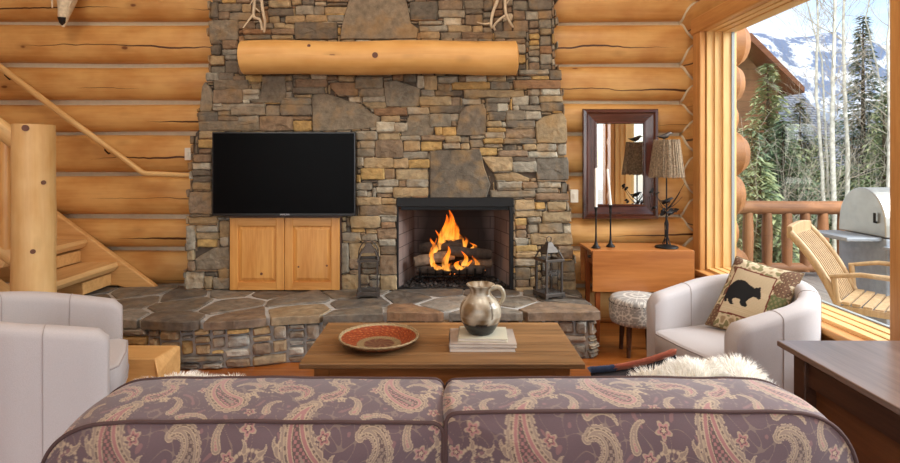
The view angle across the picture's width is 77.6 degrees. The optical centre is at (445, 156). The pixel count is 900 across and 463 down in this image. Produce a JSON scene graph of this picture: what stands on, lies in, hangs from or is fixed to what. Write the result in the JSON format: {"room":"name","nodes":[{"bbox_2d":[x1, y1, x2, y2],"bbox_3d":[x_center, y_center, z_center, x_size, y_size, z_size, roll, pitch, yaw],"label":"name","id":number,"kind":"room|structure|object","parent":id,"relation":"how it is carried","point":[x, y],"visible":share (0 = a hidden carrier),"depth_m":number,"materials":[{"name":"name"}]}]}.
{"room":"cabin living room","nodes":[
{"label":"cabin living room","id":0,"kind":"room"},
{"bbox_2d":[0,0,750,321],"bbox_3d":[-1.219,-0.775,5.186,7.961,4.650,0.487,0,0,0],"label":"wall","id":1,"kind":"structure","parent":0,"point":[132,73],"depth_m":5.02,"materials":[{"name":"orange wood"}]},
{"bbox_2d":[51,0,77,26],"bbox_3d":[-3.280,-1.547,4.886,0.251,0.864,0.274,0,0,0],"label":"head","id":2,"kind":"object","parent":1,"relation":"attached to","point":[65,7],"visible":1,"depth_m":4.78},
{"bbox_2d":[0,63,188,177],"bbox_3d":[-3.605,-0.705,4.941,2.731,1.772,0.142,0,0,0],"label":"handrail","id":3,"kind":"object","parent":1,"relation":"attached to","point":[8,74],"visible":0.94,"depth_m":4.88,"materials":[{"name":"brown wood"}]},
{"bbox_2d":[185,148,191,159],"bbox_3d":[-2.292,-0.027,4.981,0.055,0.110,0.042,0,0,0],"label":"switch plate","id":4,"kind":"object","parent":1,"relation":"attached to","point":[188,153],"visible":0.87,"depth_m":4.97,"materials":[{"name":"white plastic"}]},
{"bbox_2d":[570,189,577,202],"bbox_3d":[1.139,0.347,4.981,0.070,0.115,0.042,0,0,0],"label":"switch plate","id":5,"kind":"object","parent":1,"relation":"attached to","point":[573,192],"visible":0.95,"depth_m":4.97,"materials":[{"name":"beige plastic"}]},
{"bbox_2d":[582,109,657,218],"bbox_3d":[1.546,0.062,4.973,0.670,0.976,0.054,0,0,0],"label":"wall mirror","id":6,"kind":"object","parent":1,"relation":"attached to","point":[620,141],"visible":0.93,"depth_m":4.97,"materials":[{"name":"brown wood"}]},
{"bbox_2d":[597,124,642,203],"bbox_3d":[1.546,0.062,4.981,0.420,0.726,0.010,0,0,0],"label":"mirror glass","id":7,"kind":"object","parent":6,"relation":"on","point":[619,146],"depth_m":4.98,"materials":[{"name":"silver mirror"}]},
{"bbox_2d":[180,322,646,375],"bbox_3d":[-1.300,1.550,0.800,7.800,0.100,9.200,0,0,0],"label":"floor","id":8,"kind":"structure","parent":0,"point":[609,353],"depth_m":4.13,"materials":[{"name":"brown wood"}]},
{"bbox_2d":[10,124,56,292],"bbox_3d":[-2.795,0.640,3.800,0.265,1.723,0.264,0,0,0],"label":"newel post","id":9,"kind":"object","parent":8,"relation":"on","point":[33,225],"visible":0.65,"depth_m":3.70,"materials":[{"name":"brown wood"}]},
{"bbox_2d":[0,117,10,265],"bbox_3d":[-3.830,-0.358,3.840,1.872,2.234,0.124,0,0,0],"label":"stair railing","id":10,"kind":"object","parent":9,"relation":"attached to","point":[5,127],"visible":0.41,"depth_m":3.80,"materials":[{"name":"orange wood"}]},
{"bbox_2d":[0,291,128,462],"bbox_3d":[-2.109,1.101,2.908,0.799,0.797,0.774,0,0,-25],"label":"barrel armchair","id":11,"kind":"object","parent":8,"relation":"on","point":[61,354],"visible":0.81,"depth_m":2.64,"materials":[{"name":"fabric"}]},
{"bbox_2d":[110,338,127,392],"bbox_3d":[-2.055,1.129,2.933,0.669,0.185,0.556,0,0,-25],"label":"seat cushion","id":12,"kind":"object","parent":11,"relation":"on","point":[118,346],"depth_m":2.97,"materials":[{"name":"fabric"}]},
{"bbox_2d":[0,211,157,294],"bbox_3d":[-3.680,0.365,4.447,2.240,1.733,1.105,0,0,0],"label":"staircase","id":13,"kind":"structure","parent":8,"relation":"on","point":[84,265],"depth_m":4.88,"materials":[{"name":"brown wood"}]},
{"bbox_2d":[126,345,179,382],"bbox_3d":[-2.253,1.390,3.704,0.868,0.220,0.308,0,0,0],"label":"side table","id":14,"kind":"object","parent":8,"relation":"on","point":[145,361],"depth_m":3.65,"materials":[{"name":"brown wood"}]},
{"bbox_2d":[85,285,599,368],"bbox_3d":[-1.354,1.317,4.455,5.009,0.365,1.113,0,0,0],"label":"stone hearth","id":15,"kind":"object","parent":8,"relation":"on","point":[215,328],"visible":0.49,"depth_m":4.14,"materials":[{"name":"grey stone"}]},
{"bbox_2d":[356,240,379,297],"bbox_3d":[-0.639,0.910,4.620,0.189,0.451,0.189,0,0,-7],"label":"lantern","id":16,"kind":"object","parent":15,"relation":"on","point":[368,248],"visible":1,"depth_m":4.56,"materials":[{"name":"brown metal"}]},
{"bbox_2d":[183,0,575,291],"bbox_3d":[-0.574,-0.943,5.206,3.407,4.273,0.788,0,0,0],"label":"stone chimney","id":17,"kind":"object","parent":15,"relation":"on","point":[489,151],"visible":0.71,"depth_m":4.84,"materials":[{"name":"stone"}]},
{"bbox_2d":[243,0,265,31],"bbox_3d":[-1.612,-1.331,4.751,0.187,0.542,0.120,0,0,0],"label":"antler mount","id":18,"kind":"object","parent":17,"relation":"attached to","point":[263,27],"visible":1,"depth_m":4.74,"materials":[{"name":"beige"}]},
{"bbox_2d":[212,132,355,215],"bbox_3d":[-1.370,0.144,4.788,1.212,0.710,0.123,0,0,0],"label":"television","id":19,"kind":"object","parent":17,"relation":"attached to","point":[254,173],"visible":1,"depth_m":4.73,"materials":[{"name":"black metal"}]},
{"bbox_2d":[229,216,341,289],"bbox_3d":[-1.384,0.828,4.830,0.964,0.636,0.060,0,0,0],"label":"cabinet","id":20,"kind":"object","parent":17,"relation":"attached to","point":[266,252],"visible":1,"depth_m":4.80,"materials":[{"name":"brown pine"}]},
{"bbox_2d":[237,40,518,75],"bbox_3d":[-0.557,-0.832,4.689,2.323,0.296,0.286,0,0,0],"label":"mantel","id":21,"kind":"object","parent":17,"relation":"attached to","point":[384,57],"visible":1,"depth_m":4.57,"materials":[{"name":"brown wood"}]},
{"bbox_2d":[398,194,492,197],"bbox_3d":[0.078,0.341,5.125,1.000,0.035,0.550,0,0,0],"label":"lintel","id":22,"kind":"object","parent":17,"relation":"attached to","point":[399,195],"depth_m":4.83,"materials":[{"name":"metal"}]},
{"bbox_2d":[403,263,508,288],"bbox_3d":[0.088,1.065,5.104,0.929,0.167,0.478,0,0,0],"label":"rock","id":23,"kind":"object","parent":17,"relation":"on","point":[415,282],"depth_m":5.00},
{"bbox_2d":[416,264,484,274],"bbox_3d":[0.043,1.007,5.008,0.611,0.090,0.086,0,0,1],"label":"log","id":24,"kind":"object","parent":23,"relation":"on","point":[431,270],"visible":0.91,"depth_m":4.98,"materials":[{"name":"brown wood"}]},
{"bbox_2d":[413,250,454,266],"bbox_3d":[-0.107,0.911,5.035,0.374,0.136,0.104,0,0,-14],"label":"log","id":25,"kind":"object","parent":24,"relation":"on","point":[438,257],"visible":0.87,"depth_m":5.00,"materials":[{"name":"brown wood"}]},
{"bbox_2d":[420,239,462,252],"bbox_3d":[-0.042,0.816,5.137,0.397,0.134,0.100,0,0,11],"label":"log","id":26,"kind":"object","parent":25,"relation":"on","point":[427,247],"visible":0.86,"depth_m":5.11,"materials":[{"name":"brown wood"}]},
{"bbox_2d":[430,210,474,270],"bbox_3d":[0.077,0.742,5.050,0.464,0.531,0.258,0,0,0],"label":"flames","id":27,"kind":"object","parent":24,"relation":"on","point":[447,228],"visible":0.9,"depth_m":5.09},
{"bbox_2d":[459,259,491,267],"bbox_3d":[0.273,0.975,5.119,0.294,0.097,0.091,0,0,-8],"label":"log","id":28,"kind":"object","parent":23,"relation":"on","point":[487,263],"visible":0.59,"depth_m":5.09,"materials":[{"name":"brown wood"}]},
{"bbox_2d":[449,246,491,258],"bbox_3d":[0.218,0.866,5.066,0.396,0.125,0.089,0,0,-11],"label":"log","id":29,"kind":"object","parent":28,"relation":"on","point":[478,253],"visible":0.88,"depth_m":5.03,"materials":[{"name":"brown wood"}]},
{"bbox_2d":[477,0,513,30],"bbox_3d":[0.419,-1.339,4.751,0.323,0.526,0.119,0,0,0],"label":"antler mount","id":30,"kind":"object","parent":17,"relation":"attached to","point":[496,1],"visible":1,"depth_m":4.74,"materials":[{"name":"beige"}]},
{"bbox_2d":[533,236,565,299],"bbox_3d":[0.842,0.892,4.580,0.189,0.489,0.189,0,0,-24],"label":"lantern","id":31,"kind":"object","parent":15,"relation":"on","point":[548,247],"visible":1,"depth_m":4.54,"materials":[{"name":"brown metal"}]},
{"bbox_2d":[609,291,651,357],"bbox_3d":[1.467,1.276,4.280,0.432,0.448,0.432,0,0,0],"label":"footstool","id":32,"kind":"object","parent":8,"relation":"on","point":[628,309],"visible":0.62,"depth_m":4.17,"materials":[{"name":"fabric"}]},
{"bbox_2d":[609,291,651,328],"bbox_3d":[1.467,1.155,4.280,0.428,0.208,0.428,0,0,0],"label":"cushion","id":33,"kind":"object","parent":32,"relation":"on","point":[628,309],"depth_m":4.14,"materials":[{"name":"fabric"}]},
{"bbox_2d":[587,349,676,375],"bbox_3d":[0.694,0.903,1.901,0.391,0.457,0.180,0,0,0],"label":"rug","id":34,"kind":"object","parent":8,"relation":"on","point":[620,369],"visible":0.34,"depth_m":1.96,"materials":[{"name":"fabric"}]},
{"bbox_2d":[580,243,693,342],"bbox_3d":[1.576,1.123,4.690,0.826,0.751,0.418,0,0,0],"label":"table","id":35,"kind":"object","parent":8,"relation":"on","point":[644,267],"visible":0.68,"depth_m":4.48,"materials":[{"name":"brown wood"}]},
{"bbox_2d":[591,207,600,248],"bbox_3d":[1.232,0.579,4.600,0.076,0.337,0.075,0,0,0],"label":"candlestick","id":36,"kind":"object","parent":35,"relation":"on","point":[595,246],"visible":1,"depth_m":4.59,"materials":[{"name":"black metal"}]},
{"bbox_2d":[595,168,596,206],"bbox_3d":[1.232,0.246,4.600,0.022,0.327,0.023,0,0,0],"label":"candle","id":37,"kind":"object","parent":36,"relation":"on","point":[595,168],"visible":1,"depth_m":4.59,"materials":[{"name":"wax"}]},
{"bbox_2d":[606,205,614,247],"bbox_3d":[1.369,0.573,4.660,0.076,0.349,0.075,0,0,0],"label":"candlestick","id":38,"kind":"object","parent":35,"relation":"on","point":[610,244],"visible":1,"depth_m":4.65,"materials":[{"name":"black metal"}]},
{"bbox_2d":[606,168,611,204],"bbox_3d":[1.358,0.246,4.660,0.045,0.308,0.023,0,0,0],"label":"candle","id":39,"kind":"object","parent":38,"relation":"on","point":[607,169],"visible":1,"depth_m":4.65,"materials":[{"name":"wax"}]},
{"bbox_2d":[648,132,684,248],"bbox_3d":[1.820,0.270,4.620,0.280,0.955,0.282,0,0,29],"label":"table lamp","id":40,"kind":"object","parent":35,"relation":"on","point":[666,160],"visible":1,"depth_m":4.55,"materials":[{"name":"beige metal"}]},
{"bbox_2d":[646,274,821,393],"bbox_3d":[1.727,1.112,3.315,0.839,0.774,0.812,0,0,-16],"label":"barrel armchair","id":41,"kind":"object","parent":8,"relation":"on","point":[677,315],"visible":0.48,"depth_m":3.10,"materials":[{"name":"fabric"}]},
{"bbox_2d":[655,324,725,360],"bbox_3d":[1.667,1.140,3.297,0.702,0.180,0.584,0,0,-16],"label":"seat cushion","id":42,"kind":"object","parent":41,"relation":"on","point":[700,341],"depth_m":3.29,"materials":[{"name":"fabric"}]},
{"bbox_2d":[705,256,804,329],"bbox_3d":[1.855,0.861,3.380,0.304,0.447,0.446,0,0,-36],"label":"pillow","id":43,"kind":"object","parent":41,"relation":"on","point":[750,288],"visible":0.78,"depth_m":3.36,"materials":[{"name":"beige fabric"}]},
{"bbox_2d":[777,341,899,462],"bbox_3d":[1.680,1.121,1.510,0.680,0.756,1.520,0,0,0],"label":"side table","id":44,"kind":"object","parent":8,"relation":"on","point":[855,385],"visible":0.87,"depth_m":1.98,"materials":[{"name":"brown wood"}]},
{"bbox_3d":[-0.135,1.494,2.575,2.570,0.011,2.450,0,0,0],"label":"area rug","id":45,"kind":"object","parent":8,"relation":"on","visible":0},
{"bbox_2d":[299,323,584,384],"bbox_3d":[-0.020,1.268,3.192,1.453,0.439,0.714,0,0,0],"label":"coffee table","id":46,"kind":"object","parent":45,"relation":"on","point":[543,349],"visible":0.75,"depth_m":2.93,"materials":[{"name":"brown wood"}]},
{"bbox_2d":[338,323,418,351],"bbox_3d":[-0.374,1.018,3.130,0.464,0.058,0.464,0,0,0],"label":"decorative plate","id":47,"kind":"object","parent":46,"relation":"on","point":[371,337],"visible":1,"depth_m":3.20,"materials":[{"name":"orange ceramic"}]},
{"bbox_2d":[449,332,515,351],"bbox_3d":[0.196,1.036,3.140,0.355,0.022,0.270,0,0,0],"label":"book","id":48,"kind":"object","parent":46,"relation":"on","point":[451,349],"visible":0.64,"depth_m":3.01,"materials":[{"name":"paper"}]},
{"bbox_2d":[449,328,516,347],"bbox_3d":[0.202,1.015,3.145,0.365,0.020,0.275,0,0,2],"label":"book","id":49,"kind":"object","parent":48,"relation":"on","point":[453,338],"visible":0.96,"depth_m":3.02,"materials":[{"name":"paper"}]},
{"bbox_2d":[458,326,507,341],"bbox_3d":[0.206,0.996,3.150,0.270,0.018,0.220,0,0,3],"label":"book","id":50,"kind":"object","parent":49,"relation":"on","point":[499,334],"visible":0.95,"depth_m":3.08,"materials":[{"name":"paper"}]},
{"bbox_2d":[460,281,505,335],"bbox_3d":[0.194,0.850,3.150,0.236,0.272,0.236,0,0,-42],"label":"ceramic jug","id":51,"kind":"object","parent":50,"relation":"on","point":[480,311],"visible":1,"depth_m":3.08,"materials":[{"name":"ceramic"}]},
{"bbox_2d":[41,375,858,462],"bbox_3d":[0.007,1.049,1.630,2.206,0.877,0.860,0,0,0],"label":"sofa","id":52,"kind":"object","parent":45,"relation":"on","point":[268,418],"visible":1,"depth_m":1.37,"materials":[{"name":"fabric"}]},
{"bbox_2d":[133,370,243,379],"bbox_3d":[-0.776,0.833,1.714,0.490,0.381,0.254,0,0,0],"label":"sheepskin throw","id":53,"kind":"object","parent":52,"relation":"on","point":[193,373],"visible":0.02,"depth_m":1.71,"materials":[{"name":"white fur"}]},
{"bbox_2d":[45,378,443,462],"bbox_3d":[-0.501,0.817,1.468,1.013,0.395,0.293,0,0,0],"label":"cushion","id":54,"kind":"object","parent":52,"relation":"on","point":[143,420],"depth_m":1.37,"materials":[{"name":"fabric"}]},
{"bbox_2d":[443,378,853,462],"bbox_3d":[0.505,0.813,1.468,1.035,0.405,0.293,0,0,0],"label":"cushion","id":55,"kind":"object","parent":52,"relation":"on","point":[486,420],"depth_m":1.36,"materials":[{"name":"fabric"}]},
{"bbox_2d":[626,353,776,383],"bbox_3d":[0.769,0.813,1.742,0.534,0.420,0.344,0,0,0],"label":"sheepskin throw","id":56,"kind":"object","parent":52,"relation":"on","point":[736,366],"visible":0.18,"depth_m":1.71,"materials":[{"name":"white fur"}]},
{"bbox_2d":[679,0,726,249],"bbox_3d":[2.270,-0.758,0.850,0.280,4.884,8.900,0,0,0],"label":"wall","id":57,"kind":"structure","parent":0,"point":[697,8],"depth_m":4.97,"materials":[{"name":"orange wood"}]},
{"bbox_2d":[691,0,899,340],"bbox_3d":[2.263,-0.045,3.700,0.315,2.290,2.340,0,0,0],"label":"window","id":58,"kind":"structure","parent":57,"relation":"in","point":[714,31],"depth_m":4.67,"materials":[{"name":"brown wood"}]},
{"label":"outside","id":59,"kind":"structure","parent":0,"visible":0},
{"bbox_2d":[802,272,832,303],"bbox_3d":[4.960,1.570,1.900,4.680,0.100,11.400,0,0,0],"label":"deck","id":60,"kind":"object","parent":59,"point":[811,278],"visible":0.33,"depth_m":6.73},
{"bbox_2d":[739,201,844,271],"bbox_3d":[4.992,1.026,4.543,3.986,0.949,5.285,0,0,0],"label":"deck railing","id":61,"kind":"object","parent":60,"relation":"on","point":[766,208],"visible":0.34,"depth_m":7.04,"materials":[{"name":"brown wood"}]},
{"bbox_2d":[786,220,889,319],"bbox_3d":[3.259,1.029,4.323,0.760,0.997,0.966,0,0,-44],"label":"deck chair","id":62,"kind":"object","parent":60,"relation":"on","point":[831,270],"visible":0.95,"depth_m":4.41,"materials":[{"name":"brown wood"}]},
{"bbox_2d":[818,187,889,325],"bbox_3d":[3.956,0.873,4.760,1.250,1.215,0.840,0,0,0],"label":"barbecue grill","id":63,"kind":"object","parent":60,"relation":"on","point":[864,217],"visible":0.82,"depth_m":4.81,"materials":[{"name":"silver metal"}]},
{"bbox_2d":[818,230,881,241],"bbox_3d":[3.481,0.689,4.910,0.300,0.035,0.500,0,0,0],"label":"shelf","id":64,"kind":"object","parent":63,"relation":"attached to","point":[841,235],"depth_m":4.79,"materials":[{"name":"silver metal"}]},
{"bbox_2d":[839,187,889,237],"bbox_3d":[4.106,0.468,4.882,0.950,0.405,0.595,0,0,0],"label":"hood","id":65,"kind":"object","parent":63,"relation":"attached to","point":[858,207],"depth_m":4.84,"materials":[{"name":"silver metal"}]},
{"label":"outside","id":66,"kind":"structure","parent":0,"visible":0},
{"bbox_3d":[62.000,2.780,57.000,120.000,1.794,130.000,0,0,0],"label":"ground","id":67,"kind":"structure","parent":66,"visible":0},
{"bbox_2d":[736,128,798,261],"bbox_3d":[5.254,0.747,9.489,1.520,2.474,1.598,0,0,0],"label":"spruce tree","id":68,"kind":"object","parent":67,"relation":"on","point":[754,134],"visible":0.07,"depth_m":9.44,"materials":[{"name":"green plant"}]},
{"bbox_2d":[736,157,799,262],"bbox_3d":[4.840,0.964,8.645,1.611,1.936,1.555,0,0,0],"label":"spruce tree","id":69,"kind":"object","parent":67,"relation":"on","point":[767,180],"visible":0.35,"depth_m":8.51,"materials":[{"name":"green plant"}]},
{"bbox_2d":[736,63,818,257],"bbox_3d":[6.616,0.078,11.447,2.422,3.983,2.414,0,0,-19],"label":"spruce tree","id":70,"kind":"object","parent":67,"relation":"on","point":[766,69],"visible":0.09,"depth_m":11.44,"materials":[{"name":"green plant"}]},
{"bbox_2d":[736,33,855,217],"bbox_3d":[10.713,-0.500,20.150,7.655,5.800,9.700,0,0,0],"label":"cabin","id":71,"kind":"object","parent":67,"relation":"on","point":[759,54],"visible":0.16,"depth_m":16.00,"materials":[{"name":"brown"}]},
{"bbox_2d":[761,121,831,257],"bbox_3d":[6.302,0.682,10.477,1.984,2.728,2.045,0,0,-29],"label":"spruce tree","id":72,"kind":"object","parent":67,"relation":"on","point":[785,133],"visible":0.2,"depth_m":10.38,"materials":[{"name":"green plant"}]},
{"bbox_2d":[780,98,837,192],"bbox_3d":[10.797,0.154,16.995,2.660,3.849,2.694,0,0,-12],"label":"spruce tree","id":73,"kind":"object","parent":67,"relation":"on","point":[800,109],"visible":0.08,"depth_m":16.94,"materials":[{"name":"green plant"}]},
{"bbox_2d":[789,148,830,227],"bbox_3d":[8.718,0.896,13.470,1.786,2.215,1.770,0,0,-28],"label":"spruce tree","id":74,"kind":"object","parent":67,"relation":"on","point":[807,151],"visible":0.11,"depth_m":13.38,"materials":[{"name":"green plant"}]},
{"bbox_2d":[736,103,889,261],"bbox_3d":[4.965,0.564,8.715,2.898,2.742,2.705,0,0,-41],"label":"bare shrub","id":75,"kind":"object","parent":67,"relation":"on","point":[826,191],"visible":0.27,"depth_m":8.33,"materials":[{"name":"plant"}]},
{"bbox_2d":[742,125,886,260],"bbox_3d":[5.637,0.726,9.290,2.110,2.478,2.431,0,0,20],"label":"bare shrub","id":76,"kind":"object","parent":67,"relation":"on","point":[850,125],"visible":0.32,"depth_m":9.01,"materials":[{"name":"plant"}]},
{"bbox_2d":[748,113,888,240],"bbox_3d":[6.391,0.591,9.867,2.850,2.760,3.614,0,0,33],"label":"bare shrub","id":77,"kind":"object","parent":67,"relation":"on","point":[788,196],"visible":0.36,"depth_m":9.53,"materials":[{"name":"plant"}]},
{"bbox_2d":[779,0,862,222],"bbox_3d":[7.503,-2.098,11.592,2.503,8.185,2.106,0,0,-9],"label":"tree","id":78,"kind":"object","parent":67,"relation":"on","point":[823,104],"visible":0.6,"depth_m":11.49,"materials":[{"name":"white plant"}]},
{"bbox_2d":[759,0,886,200],"bbox_3d":[6.108,-1.355,9.423,3.036,6.625,1.701,0,0,-17],"label":"tree","id":79,"kind":"object","parent":67,"relation":"on","point":[818,127],"visible":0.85,"depth_m":9.48,"materials":[{"name":"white plant"}]},
{"bbox_2d":[765,99,886,243],"bbox_3d":[7.499,0.372,10.193,2.973,3.191,4.016,0,0,36],"label":"bare shrub","id":80,"kind":"object","parent":67,"relation":"on","point":[879,99],"visible":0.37,"depth_m":10.41,"materials":[{"name":"plant"}]},
{"bbox_2d":[807,135,844,220],"bbox_3d":[9.448,0.751,14.049,1.909,2.602,1.950,0,0,-40],"label":"spruce tree","id":81,"kind":"object","parent":67,"relation":"on","point":[814,148],"visible":0.03,"depth_m":13.95,"materials":[{"name":"green plant"}]},
{"bbox_2d":[767,0,889,251],"bbox_3d":[6.185,-1.427,9.075,2.079,6.736,1.927,0,0,-36],"label":"tree","id":82,"kind":"object","parent":67,"relation":"on","point":[834,12],"visible":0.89,"depth_m":8.97,"materials":[{"name":"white plant"}]},
{"bbox_2d":[777,0,886,195],"bbox_3d":[6.405,-1.135,9.359,2.361,6.158,2.044,0,0,13],"label":"tree","id":83,"kind":"object","parent":67,"relation":"on","point":[847,142],"visible":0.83,"depth_m":9.28,"materials":[{"name":"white plant"}]},
{"bbox_2d":[815,165,862,242],"bbox_3d":[7.873,1.071,10.987,1.432,1.832,1.390,0,0,0],"label":"spruce tree","id":84,"kind":"object","parent":67,"relation":"on","point":[855,183],"visible":0.06,"depth_m":10.97,"materials":[{"name":"green plant"}]},
{"bbox_2d":[802,0,889,186],"bbox_3d":[6.656,-1.392,8.838,2.289,6.632,2.741,0,0,0],"label":"tree","id":85,"kind":"object","parent":67,"relation":"on","point":[888,4],"visible":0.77,"depth_m":8.49,"materials":[{"name":"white plant"}]},
{"bbox_2d":[818,15,887,200],"bbox_3d":[10.434,-0.746,13.980,2.260,5.609,2.268,0,0,26],"label":"spruce tree","id":86,"kind":"object","parent":67,"relation":"on","point":[852,139],"visible":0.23,"depth_m":13.97,"materials":[{"name":"green plant"}]},
{"bbox_2d":[839,0,887,155],"bbox_3d":[9.270,-1.762,11.854,2.668,7.479,2.398,0,0,-20],"label":"tree","id":87,"kind":"object","parent":67,"relation":"on","point":[866,17],"visible":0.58,"depth_m":11.99,"materials":[{"name":"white plant"}]},
{"bbox_2d":[854,92,887,186],"bbox_3d":[9.369,0.301,11.976,1.746,3.372,1.833,0,0,0],"label":"spruce tree","id":88,"kind":"object","parent":67,"relation":"on","point":[873,183],"visible":0.2,"depth_m":11.99,"materials":[{"name":"green plant"}]},
{"bbox_2d":[870,63,886,153],"bbox_3d":[15.230,-0.575,18.979,2.626,5.568,2.500,0,0,-38],"label":"spruce tree","id":89,"kind":"object","parent":67,"relation":"on","point":[885,63],"visible":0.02,"depth_m":19.09,"materials":[{"name":"green plant"}]},
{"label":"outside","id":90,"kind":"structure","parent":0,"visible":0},
{"bbox_2d":[749,32,886,155],"bbox_3d":[255.000,-28.018,280.000,330.000,83.036,80.000,0,0,0],"label":"mountain","id":91,"kind":"structure","parent":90,"point":[770,42],"depth_m":280.26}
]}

